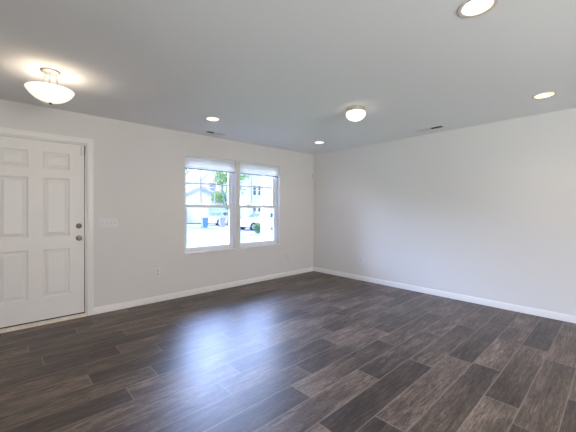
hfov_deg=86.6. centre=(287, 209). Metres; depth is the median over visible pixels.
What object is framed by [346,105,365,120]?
dome ceiling light
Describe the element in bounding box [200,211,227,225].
car
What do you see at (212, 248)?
window
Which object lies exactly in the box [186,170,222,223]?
house
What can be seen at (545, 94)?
recessed light
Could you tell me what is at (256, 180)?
house
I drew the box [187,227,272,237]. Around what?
road
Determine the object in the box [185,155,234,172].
window blind
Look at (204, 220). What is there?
bin
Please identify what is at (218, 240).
lawn
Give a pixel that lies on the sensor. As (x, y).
(82, 147)
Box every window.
[185,169,235,254]
[240,175,279,248]
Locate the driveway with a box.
[187,223,228,228]
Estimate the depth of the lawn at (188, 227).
28.20 m
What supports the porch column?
on the trim porch slab
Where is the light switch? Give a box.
[100,218,117,227]
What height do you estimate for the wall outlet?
0.116 m
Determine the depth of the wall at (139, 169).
4.29 m
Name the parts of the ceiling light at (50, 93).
lamp shade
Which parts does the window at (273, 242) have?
sash, sill, sash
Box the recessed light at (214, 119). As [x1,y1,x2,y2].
[205,117,220,121]
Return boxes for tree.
[209,172,248,225]
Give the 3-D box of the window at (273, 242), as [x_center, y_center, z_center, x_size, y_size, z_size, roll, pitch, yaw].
[-0.538,-0.075,5.544,0.894,1.484,0.181,0,0,-42]
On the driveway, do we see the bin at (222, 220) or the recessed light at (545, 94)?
the bin at (222, 220)
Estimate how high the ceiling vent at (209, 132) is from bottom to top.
0.081 m
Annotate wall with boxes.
[0,99,313,314]
[314,108,575,315]
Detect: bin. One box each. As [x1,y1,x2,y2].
[201,217,208,227]
[219,217,225,226]
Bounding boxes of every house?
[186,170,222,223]
[222,174,272,218]
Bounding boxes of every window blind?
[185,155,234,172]
[240,162,278,176]
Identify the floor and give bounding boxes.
[0,271,575,431]
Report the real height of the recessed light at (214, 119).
0.066 m
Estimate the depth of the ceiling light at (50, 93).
2.48 m
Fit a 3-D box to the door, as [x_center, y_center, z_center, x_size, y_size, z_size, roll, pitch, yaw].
[-2.826,0.248,3.418,0.945,2.075,0.236,0,0,-42]
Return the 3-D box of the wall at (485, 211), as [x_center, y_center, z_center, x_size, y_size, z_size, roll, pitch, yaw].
[3.359,0.065,3.473,0.170,2.440,8.170,0,0,-42]
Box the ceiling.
[0,0,575,154]
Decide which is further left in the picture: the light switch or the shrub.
the light switch
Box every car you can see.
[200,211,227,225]
[241,212,272,229]
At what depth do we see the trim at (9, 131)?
3.70 m
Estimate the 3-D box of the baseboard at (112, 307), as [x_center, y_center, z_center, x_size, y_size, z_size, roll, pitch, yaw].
[-0.921,1.243,5.082,3.968,0.083,0.014,0,0,-42]
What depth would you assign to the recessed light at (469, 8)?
1.78 m
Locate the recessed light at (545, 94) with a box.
[531,91,556,98]
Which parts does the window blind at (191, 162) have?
rail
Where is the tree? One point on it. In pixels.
(221, 199)
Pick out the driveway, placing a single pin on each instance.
(210, 225)
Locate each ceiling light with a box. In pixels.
[24,67,74,104]
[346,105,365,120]
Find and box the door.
[0,134,86,333]
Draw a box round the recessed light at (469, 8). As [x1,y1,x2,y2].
[457,0,497,17]
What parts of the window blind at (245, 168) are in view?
rail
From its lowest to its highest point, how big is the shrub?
0.853 m
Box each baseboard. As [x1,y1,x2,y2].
[94,267,313,314]
[314,267,575,323]
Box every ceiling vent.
[203,131,226,135]
[414,125,444,131]
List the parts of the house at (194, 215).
garage casing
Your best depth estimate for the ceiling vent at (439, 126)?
4.35 m
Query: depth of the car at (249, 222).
26.34 m
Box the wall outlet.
[155,268,159,276]
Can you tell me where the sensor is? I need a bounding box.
[81,146,86,154]
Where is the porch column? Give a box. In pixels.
[261,176,269,240]
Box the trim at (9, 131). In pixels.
[0,127,93,315]
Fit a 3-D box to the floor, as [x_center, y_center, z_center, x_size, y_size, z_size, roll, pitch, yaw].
[0.658,1.285,1.114,7.000,0.001,8.000,0,0,-42]
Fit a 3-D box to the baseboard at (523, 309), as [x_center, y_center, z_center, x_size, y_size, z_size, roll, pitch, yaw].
[3.239,1.243,3.468,0.014,0.083,7.984,0,0,-42]
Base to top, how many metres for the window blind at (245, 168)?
0.202 m
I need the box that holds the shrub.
[253,222,260,233]
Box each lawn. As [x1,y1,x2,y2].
[187,223,226,229]
[187,233,272,246]
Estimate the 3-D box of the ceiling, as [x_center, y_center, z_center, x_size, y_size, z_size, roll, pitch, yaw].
[0.658,-1.155,1.114,7.340,0.001,8.340,0,0,-42]
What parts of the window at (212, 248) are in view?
sash, sash, sill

